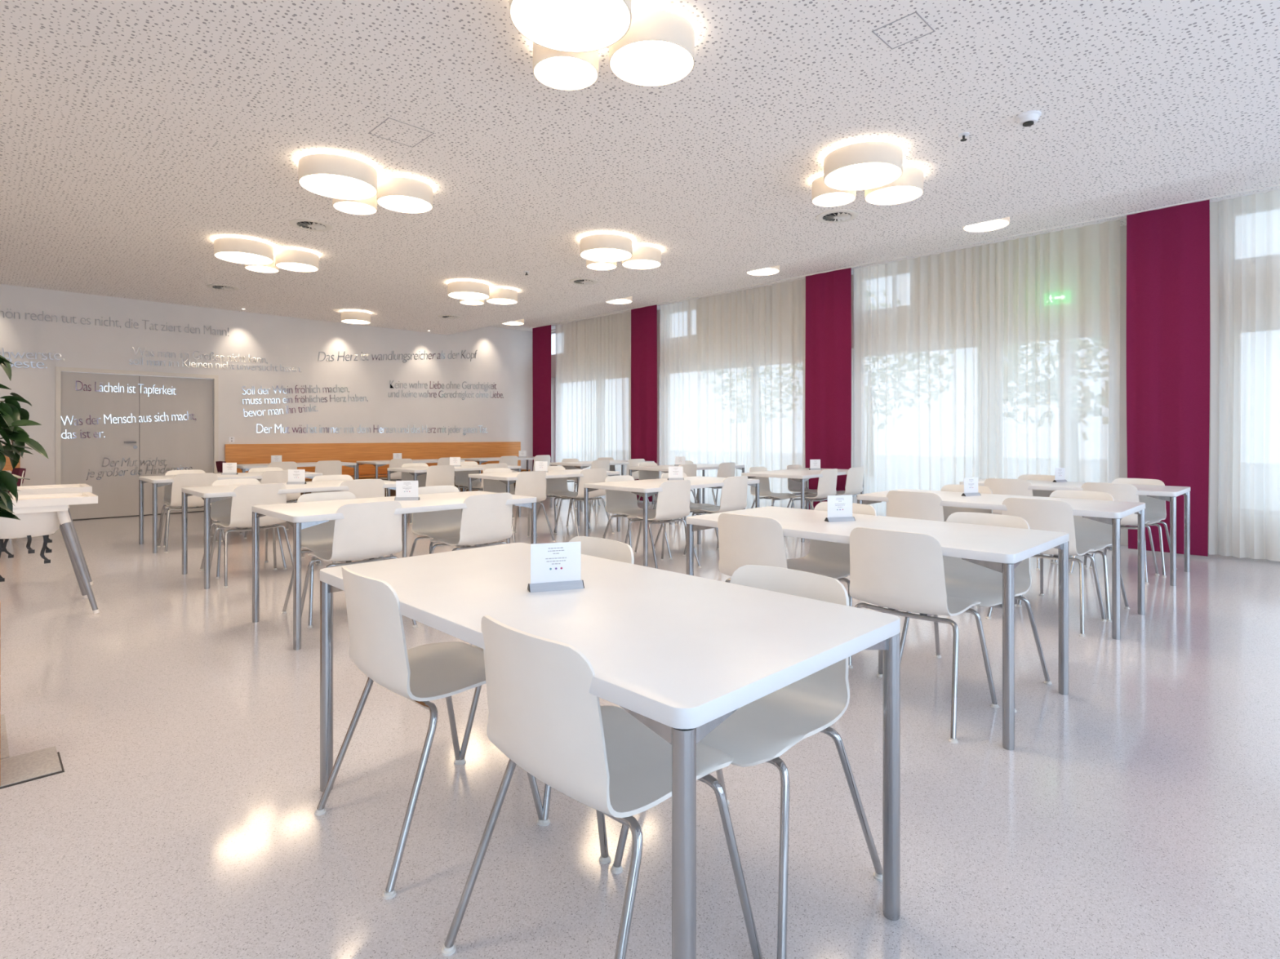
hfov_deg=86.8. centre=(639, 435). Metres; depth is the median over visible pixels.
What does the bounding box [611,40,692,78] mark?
diffuser
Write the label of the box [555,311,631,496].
sheer curtain
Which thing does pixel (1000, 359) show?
sheer curtain
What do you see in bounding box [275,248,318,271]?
lamp
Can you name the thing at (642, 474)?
shell chair
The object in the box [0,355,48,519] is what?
rubber plant
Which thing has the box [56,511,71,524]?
socket
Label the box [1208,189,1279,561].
sheer curtain
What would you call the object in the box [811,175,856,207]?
lamp
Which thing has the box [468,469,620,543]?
dining table
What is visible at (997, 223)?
diffuser
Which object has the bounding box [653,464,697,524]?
shell chair
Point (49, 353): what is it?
wall lettering
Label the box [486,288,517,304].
lamp
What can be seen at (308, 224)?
ceiling vent
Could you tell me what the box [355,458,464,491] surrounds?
dining table
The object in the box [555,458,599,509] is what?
shell chair
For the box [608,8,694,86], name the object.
lamp
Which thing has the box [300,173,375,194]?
diffuser
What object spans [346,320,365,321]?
diffuser
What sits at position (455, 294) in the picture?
diffuser
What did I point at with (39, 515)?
high chair
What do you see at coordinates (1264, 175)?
ceiling
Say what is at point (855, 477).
shell chair
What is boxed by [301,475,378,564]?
shell chair
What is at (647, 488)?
dining table
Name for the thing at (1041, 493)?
shell chair
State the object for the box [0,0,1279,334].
ceiling
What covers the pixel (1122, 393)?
wall
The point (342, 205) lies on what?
diffuser
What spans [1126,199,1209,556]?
curtain
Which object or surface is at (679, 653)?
dining table
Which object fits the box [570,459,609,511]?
shell chair
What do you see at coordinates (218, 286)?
ceiling vent
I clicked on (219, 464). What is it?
upholstered chair
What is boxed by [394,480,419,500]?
table card
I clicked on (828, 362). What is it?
curtain
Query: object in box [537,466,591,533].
shell chair
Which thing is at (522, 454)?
table card
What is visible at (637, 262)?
diffuser
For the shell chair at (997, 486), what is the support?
on the floor
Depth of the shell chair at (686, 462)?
10.48 m
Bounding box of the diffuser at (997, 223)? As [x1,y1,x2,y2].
[965,219,1006,227]
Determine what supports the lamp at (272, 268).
attached to the ceiling at (136, 136)
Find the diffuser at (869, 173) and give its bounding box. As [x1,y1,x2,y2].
[825,162,900,185]
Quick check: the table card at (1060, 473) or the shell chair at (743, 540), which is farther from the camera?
the table card at (1060, 473)
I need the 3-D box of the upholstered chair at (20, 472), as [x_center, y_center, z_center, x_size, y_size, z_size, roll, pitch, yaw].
[-7.322,0.787,7.696,0.542,0.811,0.500,0,0,37]
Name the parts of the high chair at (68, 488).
leg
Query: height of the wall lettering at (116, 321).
0.174 m
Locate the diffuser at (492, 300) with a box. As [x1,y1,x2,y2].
[489,298,514,302]
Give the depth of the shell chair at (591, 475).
8.02 m
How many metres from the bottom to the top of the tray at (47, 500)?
0.048 m
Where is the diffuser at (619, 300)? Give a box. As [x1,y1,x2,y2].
[610,298,628,301]
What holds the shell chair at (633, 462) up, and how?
on the floor
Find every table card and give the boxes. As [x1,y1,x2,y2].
[221,462,237,475]
[271,455,281,462]
[286,469,306,484]
[392,453,401,458]
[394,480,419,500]
[449,457,461,466]
[518,450,526,457]
[527,542,584,592]
[534,461,547,472]
[667,466,684,480]
[674,456,684,466]
[808,459,822,470]
[824,494,855,522]
[961,477,981,496]
[1052,467,1066,482]
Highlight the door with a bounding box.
[55,366,218,520]
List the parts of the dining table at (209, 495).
leg, leg, leg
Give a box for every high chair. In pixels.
[0,484,93,585]
[0,492,99,613]
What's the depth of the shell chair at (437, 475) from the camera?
8.88 m
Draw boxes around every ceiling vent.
[206,284,239,290]
[288,218,333,231]
[438,315,461,319]
[568,278,597,284]
[815,209,858,223]
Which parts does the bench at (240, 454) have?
seat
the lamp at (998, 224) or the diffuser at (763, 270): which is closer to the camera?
the lamp at (998, 224)
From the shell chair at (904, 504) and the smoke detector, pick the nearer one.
the smoke detector
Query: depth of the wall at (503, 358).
11.26 m
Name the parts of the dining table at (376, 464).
leg, leg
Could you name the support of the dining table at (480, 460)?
on the floor
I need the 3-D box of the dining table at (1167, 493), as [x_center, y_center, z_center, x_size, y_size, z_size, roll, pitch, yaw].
[3.925,0.820,6.186,0.820,0.740,1.650,0,0,-45]
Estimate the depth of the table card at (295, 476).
6.20 m
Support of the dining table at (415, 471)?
on the floor
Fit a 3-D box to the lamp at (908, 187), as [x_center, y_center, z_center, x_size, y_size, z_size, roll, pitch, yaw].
[1.928,-1.899,5.140,0.420,0.162,0.420,0,0,-45]
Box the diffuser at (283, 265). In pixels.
[279,262,315,268]
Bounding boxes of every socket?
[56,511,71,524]
[228,436,234,442]
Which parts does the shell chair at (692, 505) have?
leg, leg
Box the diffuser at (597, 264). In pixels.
[589,262,613,266]
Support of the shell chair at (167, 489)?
on the floor
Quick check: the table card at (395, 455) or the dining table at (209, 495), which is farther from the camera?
the table card at (395, 455)
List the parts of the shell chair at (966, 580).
leg, leg, leg, leg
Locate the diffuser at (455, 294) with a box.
[450,292,486,297]
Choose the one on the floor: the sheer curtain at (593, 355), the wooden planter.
the wooden planter
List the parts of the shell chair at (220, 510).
leg, leg, leg, leg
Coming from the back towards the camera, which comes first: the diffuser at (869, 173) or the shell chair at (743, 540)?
the diffuser at (869, 173)
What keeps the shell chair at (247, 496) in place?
on the floor
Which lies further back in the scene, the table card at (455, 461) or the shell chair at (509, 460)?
the shell chair at (509, 460)
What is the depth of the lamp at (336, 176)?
4.89 m
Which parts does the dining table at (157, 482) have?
leg, leg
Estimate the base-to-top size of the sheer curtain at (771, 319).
3.403 m
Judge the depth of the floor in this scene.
2.23 m
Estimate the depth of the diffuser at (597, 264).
7.38 m
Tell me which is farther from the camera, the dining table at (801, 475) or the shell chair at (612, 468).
the shell chair at (612, 468)
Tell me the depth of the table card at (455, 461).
9.63 m
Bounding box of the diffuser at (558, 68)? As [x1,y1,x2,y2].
[535,56,595,82]
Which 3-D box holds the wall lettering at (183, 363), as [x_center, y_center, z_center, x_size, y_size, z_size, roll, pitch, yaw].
[-6.580,-1.163,10.645,2.350,0.273,0.005,0,0,-45]
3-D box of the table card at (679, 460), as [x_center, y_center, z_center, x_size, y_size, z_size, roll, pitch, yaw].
[0.587,0.383,9.861,0.161,0.135,0.042,0,0,-5]
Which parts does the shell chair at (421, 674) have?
leg, leg, leg, leg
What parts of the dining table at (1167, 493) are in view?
leg, leg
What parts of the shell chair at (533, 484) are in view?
leg, leg, leg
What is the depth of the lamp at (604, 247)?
6.71 m
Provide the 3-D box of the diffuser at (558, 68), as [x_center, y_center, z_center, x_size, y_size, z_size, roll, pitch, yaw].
[-0.373,-1.861,3.407,0.314,0.006,0.314,0,0,-45]
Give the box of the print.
[545,546,566,564]
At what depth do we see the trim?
8.04 m
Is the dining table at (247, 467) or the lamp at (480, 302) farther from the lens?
the dining table at (247, 467)
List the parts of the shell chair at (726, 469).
leg, leg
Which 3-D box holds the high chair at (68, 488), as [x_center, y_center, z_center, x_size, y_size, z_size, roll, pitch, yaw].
[-4.782,0.737,5.368,0.637,0.914,0.642,0,0,-45]
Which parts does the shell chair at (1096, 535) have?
leg, leg, leg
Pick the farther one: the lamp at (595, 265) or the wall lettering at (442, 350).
the wall lettering at (442, 350)
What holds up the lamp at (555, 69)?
attached to the ceiling at (136, 136)
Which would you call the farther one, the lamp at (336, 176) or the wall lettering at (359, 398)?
the wall lettering at (359, 398)
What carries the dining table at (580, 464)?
on the floor
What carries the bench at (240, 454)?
on the floor
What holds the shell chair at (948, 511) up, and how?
on the floor
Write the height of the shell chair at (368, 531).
0.793 m
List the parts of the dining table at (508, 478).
leg, leg, leg, leg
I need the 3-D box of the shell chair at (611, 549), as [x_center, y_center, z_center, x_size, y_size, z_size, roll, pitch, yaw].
[-0.296,0.793,2.428,0.509,0.793,0.557,0,0,-43]
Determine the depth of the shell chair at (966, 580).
3.31 m
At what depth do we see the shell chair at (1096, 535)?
4.71 m
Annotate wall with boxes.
[0,284,533,486]
[551,225,1210,553]
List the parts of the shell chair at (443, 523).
leg, leg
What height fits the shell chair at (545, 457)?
0.793 m
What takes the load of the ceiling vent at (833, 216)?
in the ceiling at (136, 136)
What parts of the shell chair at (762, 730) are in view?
leg, leg, leg, leg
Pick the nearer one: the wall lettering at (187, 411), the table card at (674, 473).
the table card at (674, 473)
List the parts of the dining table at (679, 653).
leg, leg, leg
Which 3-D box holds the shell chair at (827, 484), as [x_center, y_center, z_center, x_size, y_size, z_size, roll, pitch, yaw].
[2.087,0.793,8.087,0.557,0.793,0.509,0,0,-44]
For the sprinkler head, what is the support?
attached to the ceiling at (136, 136)
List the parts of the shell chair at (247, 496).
leg, leg, leg, leg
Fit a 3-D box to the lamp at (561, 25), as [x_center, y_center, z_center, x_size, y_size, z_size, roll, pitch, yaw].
[-0.301,-1.899,2.950,0.530,0.162,0.530,0,0,-45]
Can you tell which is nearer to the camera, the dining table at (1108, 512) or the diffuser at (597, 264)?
the dining table at (1108, 512)
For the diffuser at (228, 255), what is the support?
attached to the lamp at (234, 250)
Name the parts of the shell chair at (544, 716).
leg, leg, leg, leg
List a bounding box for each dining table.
[138,471,322,553]
[181,479,407,589]
[236,462,356,479]
[251,490,537,650]
[320,542,900,958]
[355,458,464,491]
[386,464,520,517]
[457,456,551,491]
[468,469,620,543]
[549,460,654,511]
[584,475,759,567]
[629,463,744,524]
[686,506,1069,750]
[742,467,863,542]
[857,488,1145,639]
[960,478,1190,586]
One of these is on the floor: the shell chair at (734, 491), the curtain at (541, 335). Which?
the shell chair at (734, 491)
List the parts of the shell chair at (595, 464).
leg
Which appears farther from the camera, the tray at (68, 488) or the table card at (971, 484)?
the tray at (68, 488)
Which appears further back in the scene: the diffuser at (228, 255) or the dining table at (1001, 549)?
the diffuser at (228, 255)
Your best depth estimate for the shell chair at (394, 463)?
11.35 m
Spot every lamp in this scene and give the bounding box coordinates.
[213,237,273,265]
[244,255,279,272]
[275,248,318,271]
[297,153,377,199]
[332,195,377,215]
[341,311,370,324]
[376,177,432,213]
[447,280,489,300]
[459,299,484,305]
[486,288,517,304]
[502,319,524,325]
[509,0,631,52]
[533,42,598,90]
[579,233,632,262]
[586,259,617,270]
[606,296,631,304]
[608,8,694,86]
[622,245,661,269]
[746,265,779,275]
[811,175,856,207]
[823,141,902,191]
[864,166,923,204]
[963,217,1009,232]
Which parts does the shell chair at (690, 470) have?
leg, leg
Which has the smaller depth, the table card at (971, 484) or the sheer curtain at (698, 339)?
the table card at (971, 484)
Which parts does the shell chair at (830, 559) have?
leg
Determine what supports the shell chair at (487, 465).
on the floor
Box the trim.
[530,183,1279,328]
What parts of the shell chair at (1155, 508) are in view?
leg, leg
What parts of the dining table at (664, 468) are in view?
leg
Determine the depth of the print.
1.98 m
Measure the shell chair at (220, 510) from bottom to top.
0.793 m
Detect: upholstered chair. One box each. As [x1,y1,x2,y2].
[8,467,26,493]
[215,461,226,473]
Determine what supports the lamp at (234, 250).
attached to the ceiling at (136, 136)
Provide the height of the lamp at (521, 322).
0.255 m
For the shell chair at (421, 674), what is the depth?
1.95 m
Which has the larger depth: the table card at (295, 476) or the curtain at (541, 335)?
the curtain at (541, 335)
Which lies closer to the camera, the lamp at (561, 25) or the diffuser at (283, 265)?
the lamp at (561, 25)
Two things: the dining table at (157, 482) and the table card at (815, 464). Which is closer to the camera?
the dining table at (157, 482)
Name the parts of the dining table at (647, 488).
leg, leg, leg, leg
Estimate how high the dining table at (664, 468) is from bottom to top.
0.740 m
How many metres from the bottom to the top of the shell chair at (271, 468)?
0.793 m
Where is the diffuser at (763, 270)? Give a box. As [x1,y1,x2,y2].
[750,267,777,272]
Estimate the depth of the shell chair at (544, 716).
1.39 m
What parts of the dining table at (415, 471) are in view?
leg, leg, leg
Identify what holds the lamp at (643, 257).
attached to the ceiling at (136, 136)
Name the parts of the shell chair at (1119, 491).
leg, leg, leg, leg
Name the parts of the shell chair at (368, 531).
leg, leg, leg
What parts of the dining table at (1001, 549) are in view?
leg, leg, leg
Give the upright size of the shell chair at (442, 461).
0.793 m
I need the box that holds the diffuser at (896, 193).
[866,186,920,199]
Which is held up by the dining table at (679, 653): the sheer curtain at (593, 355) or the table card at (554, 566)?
the table card at (554, 566)
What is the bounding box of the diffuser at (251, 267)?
[249,266,275,269]
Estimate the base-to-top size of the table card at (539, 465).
0.135 m
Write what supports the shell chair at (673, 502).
on the floor
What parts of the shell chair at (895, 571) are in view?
leg, leg, leg, leg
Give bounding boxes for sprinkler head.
[957,132,969,141]
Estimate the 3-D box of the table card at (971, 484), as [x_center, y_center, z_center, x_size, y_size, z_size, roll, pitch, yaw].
[2.454,0.383,5.014,0.161,0.135,0.042,0,0,-25]
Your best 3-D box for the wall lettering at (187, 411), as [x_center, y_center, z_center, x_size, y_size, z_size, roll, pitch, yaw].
[-7.421,-0.158,9.886,1.595,0.414,0.005,0,0,-45]
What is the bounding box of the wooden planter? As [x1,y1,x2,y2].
[0,602,0,786]
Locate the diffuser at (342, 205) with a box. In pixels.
[335,201,373,209]
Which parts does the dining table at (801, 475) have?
leg, leg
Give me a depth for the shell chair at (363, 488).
6.06 m
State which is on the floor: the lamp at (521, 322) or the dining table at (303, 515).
the dining table at (303, 515)
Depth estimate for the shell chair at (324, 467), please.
10.55 m
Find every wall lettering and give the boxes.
[0,308,228,336]
[0,347,64,368]
[61,411,195,438]
[75,381,175,396]
[86,457,191,479]
[128,346,301,372]
[241,384,368,417]
[256,424,487,435]
[317,350,477,362]
[388,380,503,399]
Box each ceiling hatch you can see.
[368,117,434,147]
[871,11,935,49]
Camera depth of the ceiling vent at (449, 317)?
11.28 m
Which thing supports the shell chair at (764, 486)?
on the floor
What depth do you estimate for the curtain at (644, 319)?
11.87 m
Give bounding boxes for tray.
[9,484,92,495]
[10,492,97,507]
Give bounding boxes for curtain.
[532,324,551,471]
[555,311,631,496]
[631,304,657,502]
[659,292,737,506]
[735,278,805,509]
[804,267,851,509]
[853,219,1119,516]
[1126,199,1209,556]
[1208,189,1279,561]
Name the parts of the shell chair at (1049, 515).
leg, leg, leg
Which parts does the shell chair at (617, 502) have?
leg, leg, leg, leg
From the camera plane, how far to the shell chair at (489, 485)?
8.06 m
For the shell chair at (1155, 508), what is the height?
0.793 m
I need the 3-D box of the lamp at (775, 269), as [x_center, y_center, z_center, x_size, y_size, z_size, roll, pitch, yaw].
[1.511,-2.132,8.314,0.400,0.255,0.400,0,0,-45]
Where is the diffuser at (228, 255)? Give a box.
[217,251,270,261]
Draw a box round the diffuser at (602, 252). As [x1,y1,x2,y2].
[582,248,630,257]
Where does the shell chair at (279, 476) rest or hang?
on the floor
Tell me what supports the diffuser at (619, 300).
attached to the lamp at (628, 300)
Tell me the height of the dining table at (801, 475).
0.740 m
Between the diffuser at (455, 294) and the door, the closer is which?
the diffuser at (455, 294)
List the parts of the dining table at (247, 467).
leg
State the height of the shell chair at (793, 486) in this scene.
0.793 m
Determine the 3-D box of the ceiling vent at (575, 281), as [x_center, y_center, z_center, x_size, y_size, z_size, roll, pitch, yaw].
[-0.728,-1.972,8.716,0.370,0.016,0.370,0,0,28]
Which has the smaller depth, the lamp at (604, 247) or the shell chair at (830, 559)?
the shell chair at (830, 559)
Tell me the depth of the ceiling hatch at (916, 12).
3.30 m
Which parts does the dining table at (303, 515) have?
leg, leg, leg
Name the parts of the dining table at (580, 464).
leg, leg, leg, leg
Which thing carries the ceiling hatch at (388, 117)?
attached to the ceiling at (136, 136)
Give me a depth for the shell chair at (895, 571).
2.82 m
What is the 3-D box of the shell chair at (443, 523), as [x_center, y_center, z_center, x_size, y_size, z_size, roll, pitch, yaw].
[-1.446,0.793,5.104,0.557,0.793,0.509,0,0,-44]
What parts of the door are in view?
handle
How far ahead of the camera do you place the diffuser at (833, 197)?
5.28 m
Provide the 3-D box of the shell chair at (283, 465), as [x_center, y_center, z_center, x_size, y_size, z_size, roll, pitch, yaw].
[-5.467,0.793,10.237,0.557,0.793,0.509,0,0,-44]
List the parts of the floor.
plate, plate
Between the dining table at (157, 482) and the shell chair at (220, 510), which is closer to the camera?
the shell chair at (220, 510)
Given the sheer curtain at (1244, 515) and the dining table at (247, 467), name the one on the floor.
the dining table at (247, 467)
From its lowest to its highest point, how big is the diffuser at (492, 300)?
0.006 m
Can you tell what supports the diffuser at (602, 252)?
attached to the lamp at (604, 247)
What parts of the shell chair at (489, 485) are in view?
leg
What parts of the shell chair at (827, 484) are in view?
leg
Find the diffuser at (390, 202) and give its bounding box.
[379,195,431,208]
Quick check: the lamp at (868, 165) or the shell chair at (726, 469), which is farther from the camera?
the shell chair at (726, 469)
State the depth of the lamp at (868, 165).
4.67 m
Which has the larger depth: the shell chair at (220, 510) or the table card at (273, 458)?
the table card at (273, 458)
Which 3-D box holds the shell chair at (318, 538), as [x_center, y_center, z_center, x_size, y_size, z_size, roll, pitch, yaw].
[-2.022,0.793,4.535,0.509,0.793,0.557,0,0,45]
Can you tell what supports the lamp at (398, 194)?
attached to the ceiling at (136, 136)
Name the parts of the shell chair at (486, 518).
leg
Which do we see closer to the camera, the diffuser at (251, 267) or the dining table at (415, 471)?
the diffuser at (251, 267)
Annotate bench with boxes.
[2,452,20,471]
[224,441,529,500]
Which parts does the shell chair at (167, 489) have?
leg, leg, leg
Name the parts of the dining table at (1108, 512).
leg, leg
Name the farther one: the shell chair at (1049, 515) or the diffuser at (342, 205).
the diffuser at (342, 205)
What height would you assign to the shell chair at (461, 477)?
0.793 m
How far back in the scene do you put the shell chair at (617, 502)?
6.56 m
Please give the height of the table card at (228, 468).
0.135 m
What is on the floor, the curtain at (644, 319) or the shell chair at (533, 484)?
the shell chair at (533, 484)
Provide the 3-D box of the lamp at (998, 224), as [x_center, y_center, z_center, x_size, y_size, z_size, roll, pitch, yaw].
[3.318,-2.132,6.487,0.400,0.255,0.400,0,0,-45]
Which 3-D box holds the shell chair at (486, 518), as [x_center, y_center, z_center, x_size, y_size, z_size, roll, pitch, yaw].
[-1.170,0.793,4.740,0.509,0.793,0.557,0,0,43]
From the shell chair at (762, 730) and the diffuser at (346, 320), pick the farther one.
the diffuser at (346, 320)
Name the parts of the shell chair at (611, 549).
leg, leg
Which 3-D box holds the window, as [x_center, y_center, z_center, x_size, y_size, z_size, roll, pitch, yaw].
[-0.954,-0.020,13.752,0.080,2.420,2.420,0,0,-45]
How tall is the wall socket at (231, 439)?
0.090 m
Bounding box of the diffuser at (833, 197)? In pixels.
[813,192,853,201]
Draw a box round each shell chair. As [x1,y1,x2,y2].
[157,469,222,546]
[157,472,224,553]
[199,478,287,578]
[209,483,293,588]
[239,466,297,534]
[244,470,300,538]
[267,461,297,470]
[281,491,383,628]
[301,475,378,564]
[301,500,417,627]
[303,460,342,494]
[314,565,543,899]
[315,479,392,564]
[379,458,412,497]
[401,462,428,524]
[407,465,454,524]
[409,485,462,556]
[430,492,512,554]
[437,457,461,492]
[441,615,763,958]
[454,461,483,491]
[458,536,634,826]
[467,463,514,518]
[483,468,537,542]
[498,455,517,472]
[511,471,555,542]
[522,454,550,471]
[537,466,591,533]
[553,468,614,536]
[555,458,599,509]
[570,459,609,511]
[591,457,615,503]
[602,475,672,559]
[610,564,882,958]
[624,480,701,568]
[626,458,650,505]
[637,462,683,518]
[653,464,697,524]
[653,472,718,550]
[682,475,747,555]
[684,460,717,515]
[692,462,735,515]
[717,512,828,582]
[749,466,795,508]
[786,464,827,509]
[786,501,884,668]
[789,468,837,510]
[819,466,864,502]
[848,527,999,743]
[886,490,944,521]
[900,511,1052,712]
[940,484,992,521]
[984,478,1053,570]
[986,497,1106,636]
[1017,474,1072,564]
[1017,489,1129,622]
[1068,482,1159,584]
[1088,478,1177,577]
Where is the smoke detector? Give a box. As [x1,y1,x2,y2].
[1015,110,1041,126]
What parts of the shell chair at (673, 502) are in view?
leg, leg, leg, leg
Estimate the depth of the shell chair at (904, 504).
4.74 m
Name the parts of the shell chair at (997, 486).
leg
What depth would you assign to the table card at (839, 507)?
3.53 m
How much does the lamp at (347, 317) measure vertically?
0.162 m
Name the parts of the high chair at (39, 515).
bucket seat, leg, leg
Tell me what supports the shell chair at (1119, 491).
on the floor
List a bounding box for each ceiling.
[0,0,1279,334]
[489,160,1279,332]
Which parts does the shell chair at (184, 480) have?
leg, leg, leg, leg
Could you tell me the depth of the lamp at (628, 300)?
10.30 m
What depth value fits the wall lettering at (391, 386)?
13.26 m
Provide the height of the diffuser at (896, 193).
0.006 m
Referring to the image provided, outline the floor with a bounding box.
[0,494,1279,958]
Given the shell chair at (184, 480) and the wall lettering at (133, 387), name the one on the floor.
the shell chair at (184, 480)
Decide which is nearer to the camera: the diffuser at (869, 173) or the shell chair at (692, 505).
the diffuser at (869, 173)
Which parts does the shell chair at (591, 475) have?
leg, leg, leg, leg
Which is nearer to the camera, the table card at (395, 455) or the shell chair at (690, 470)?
the shell chair at (690, 470)
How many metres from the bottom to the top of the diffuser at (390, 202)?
0.006 m
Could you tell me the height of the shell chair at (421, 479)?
0.793 m
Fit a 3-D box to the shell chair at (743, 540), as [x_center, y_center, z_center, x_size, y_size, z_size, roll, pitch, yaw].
[0.680,0.793,3.513,0.509,0.793,0.557,0,0,-44]
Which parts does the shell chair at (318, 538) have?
leg, leg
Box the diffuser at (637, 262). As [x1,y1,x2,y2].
[624,259,658,265]
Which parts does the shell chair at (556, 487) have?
leg, leg, leg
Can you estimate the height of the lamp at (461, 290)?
0.162 m
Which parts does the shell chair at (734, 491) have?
leg, leg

